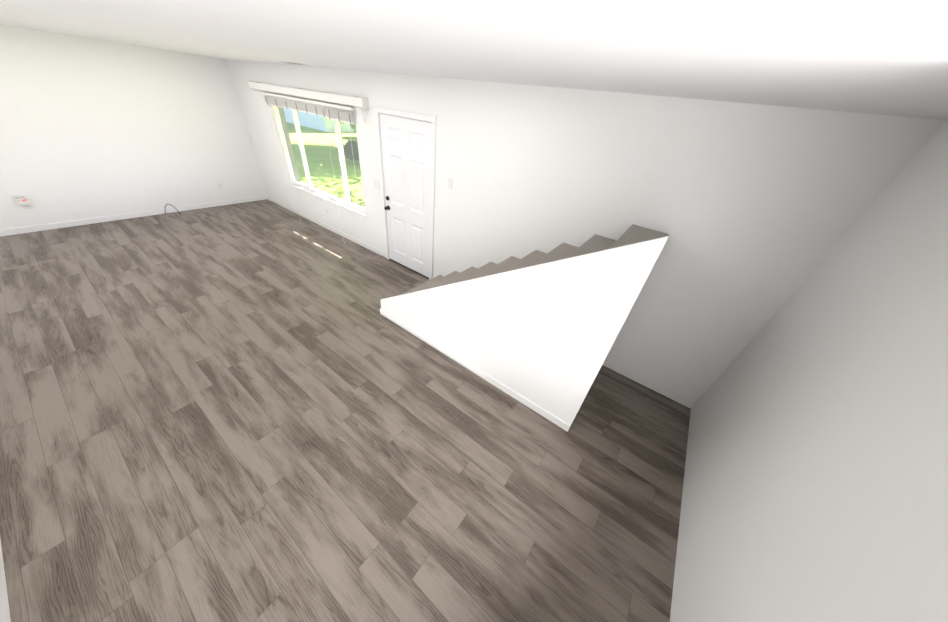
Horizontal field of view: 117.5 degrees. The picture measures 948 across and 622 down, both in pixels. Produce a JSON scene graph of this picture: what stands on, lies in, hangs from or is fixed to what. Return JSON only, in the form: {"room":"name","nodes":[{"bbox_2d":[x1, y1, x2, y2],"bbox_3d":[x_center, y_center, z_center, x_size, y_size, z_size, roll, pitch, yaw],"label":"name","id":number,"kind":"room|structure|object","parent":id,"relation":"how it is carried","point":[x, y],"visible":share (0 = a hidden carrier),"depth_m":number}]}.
{"room":"empty living room","nodes":[
{"label":"empty living room","id":0,"kind":"room"},
{"bbox_2d":[0,539,10,621],"bbox_3d":[-2.350,1.407,1.412,5.652,0.085,0.034,27,40,25],"label":"baseboard","id":1,"kind":"structure","parent":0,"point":[4,611],"depth_m":1.43},
{"bbox_2d":[0,24,265,229],"bbox_3d":[-6.757,-2.060,3.421,0.120,2.436,7.200,27,40,25],"label":"wall","id":2,"kind":"structure","parent":0,"point":[92,128],"depth_m":4.52},
{"bbox_2d":[11,194,31,208],"bbox_3d":[-6.508,-1.573,4.159,0.046,0.194,0.116,27,40,25],"label":"outlet","id":3,"kind":"object","parent":2,"relation":"attached to","point":[23,200],"visible":1,"depth_m":4.14},
{"bbox_2d":[0,195,266,236],"bbox_3d":[-6.769,-1.125,4.143,0.012,0.085,7.000,27,40,25],"label":"baseboard","id":4,"kind":"structure","parent":2,"relation":"attached to","point":[21,230],"depth_m":4.92},
{"bbox_2d":[0,199,690,621],"bbox_3d":[-3.313,0.749,2.316,8.920,0.100,7.350,27,40,25],"label":"floor","id":5,"kind":"structure","parent":0,"point":[258,411],"depth_m":2.18},
{"bbox_2d":[401,224,668,294],"bbox_3d":[0.249,-0.301,3.002,2.452,1.548,1.036,27,40,25],"label":"staircase","id":6,"kind":"structure","parent":5,"relation":"on","point":[633,234],"depth_m":2.74},
{"bbox_2d":[380,236,668,431],"bbox_3d":[-0.070,-0.180,2.565,2.488,1.791,0.042,27,40,25],"label":"wall","id":7,"kind":"structure","parent":6,"relation":"attached to","point":[540,339],"depth_m":2.31},
{"bbox_2d":[0,0,947,119],"bbox_3d":[-3.046,-1.309,0.840,8.920,0.120,7.350,27,40,25],"label":"ceiling","id":8,"kind":"structure","parent":0,"point":[885,57],"depth_m":1.00},
{"bbox_2d":[279,61,305,64],"bbox_3d":[-2.351,-3.217,3.737,0.370,0.006,0.160,27,40,25],"label":"ceiling vent","id":9,"kind":"object","parent":8,"relation":"in","point":[293,63],"visible":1,"depth_m":3.70},
{"bbox_2d":[226,59,945,408],"bbox_3d":[-1.068,-1.789,4.073,8.920,2.436,0.150,27,40,25],"label":"wall","id":10,"kind":"structure","parent":0,"point":[754,211],"depth_m":2.48},
{"bbox_2d":[247,81,368,107],"bbox_3d":[-2.616,-3.273,4.309,3.095,0.108,0.092,27,40,25],"label":"rail","id":11,"kind":"object","parent":10,"relation":"attached to","point":[341,99],"visible":1,"depth_m":4.10},
{"bbox_2d":[269,92,365,213],"bbox_3d":[-2.569,-2.692,4.875,2.585,1.630,0.192,27,40,25],"label":"window","id":12,"kind":"structure","parent":10,"relation":"in","point":[309,185],"depth_m":5.08},
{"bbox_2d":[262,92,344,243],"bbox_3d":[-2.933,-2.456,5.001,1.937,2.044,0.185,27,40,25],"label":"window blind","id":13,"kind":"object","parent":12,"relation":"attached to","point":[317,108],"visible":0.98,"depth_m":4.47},
{"bbox_2d":[325,103,361,223],"bbox_3d":[-1.943,-2.122,4.458,0.601,1.745,0.057,27,40,25],"label":"window blind","id":14,"kind":"object","parent":12,"relation":"attached to","point":[341,113],"visible":1,"depth_m":3.98},
{"bbox_2d":[266,195,384,256],"bbox_3d":[-3.102,-1.762,5.695,4.001,0.085,0.015,27,40,25],"label":"baseboard","id":15,"kind":"structure","parent":10,"relation":"attached to","point":[320,223],"depth_m":5.51},
{"bbox_2d":[287,182,367,218],"bbox_3d":[-2.718,-2.033,5.228,2.465,0.062,0.061,27,40,25],"label":"window sill","id":16,"kind":"structure","parent":10,"relation":"attached to","point":[334,203],"depth_m":5.13},
{"bbox_2d":[374,180,379,189],"bbox_3d":[-1.430,-1.855,4.225,0.117,0.117,0.010,27,40,25],"label":"light switch","id":17,"kind":"object","parent":10,"relation":"attached to","point":[376,184],"visible":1,"depth_m":4.22},
{"bbox_2d":[374,106,435,279],"bbox_3d":[-0.895,-1.559,4.077,1.040,2.096,0.196,27,40,25],"label":"door frame","id":18,"kind":"structure","parent":10,"relation":"attached to","point":[410,115],"depth_m":3.75},
{"bbox_2d":[379,113,431,277],"bbox_3d":[-0.948,-1.493,4.031,0.914,2.027,0.117,27,40,25],"label":"door","id":19,"kind":"structure","parent":10,"relation":"in","point":[406,149],"depth_m":3.92},
{"bbox_2d":[448,178,452,188],"bbox_3d":[-0.286,-1.527,3.454,0.074,0.118,0.010,27,40,25],"label":"light switch","id":20,"kind":"object","parent":10,"relation":"attached to","point":[450,183],"visible":1,"depth_m":3.45},
{"bbox_2d":[670,120,947,621],"bbox_3d":[0.336,1.512,-0.277,0.200,2.436,7.000,27,40,25],"label":"wall","id":21,"kind":"structure","parent":0,"point":[815,485],"depth_m":1.26},
{"label":"outside","id":22,"kind":"structure","parent":0,"visible":0},
{"bbox_2d":[287,122,364,206],"bbox_3d":[7.793,-21.212,35.332,100.000,0.300,69.849,27,40,25],"label":"ground","id":23,"kind":"structure","parent":22,"point":[321,163],"depth_m":10.79},
{"bbox_2d":[283,108,354,131],"bbox_3d":[-11.431,-19.552,22.187,14.500,8.220,10.700,27,40,25],"label":"building","id":24,"kind":"structure","parent":23,"relation":"on","point":[313,123],"depth_m":18.69},
{"bbox_2d":[321,117,359,162],"bbox_3d":[1.644,-11.856,14.002,19.292,8.074,22.672,27,40,25],"label":"trees","id":25,"kind":"object","parent":23,"relation":"on","point":[348,153],"depth_m":10.98}
]}

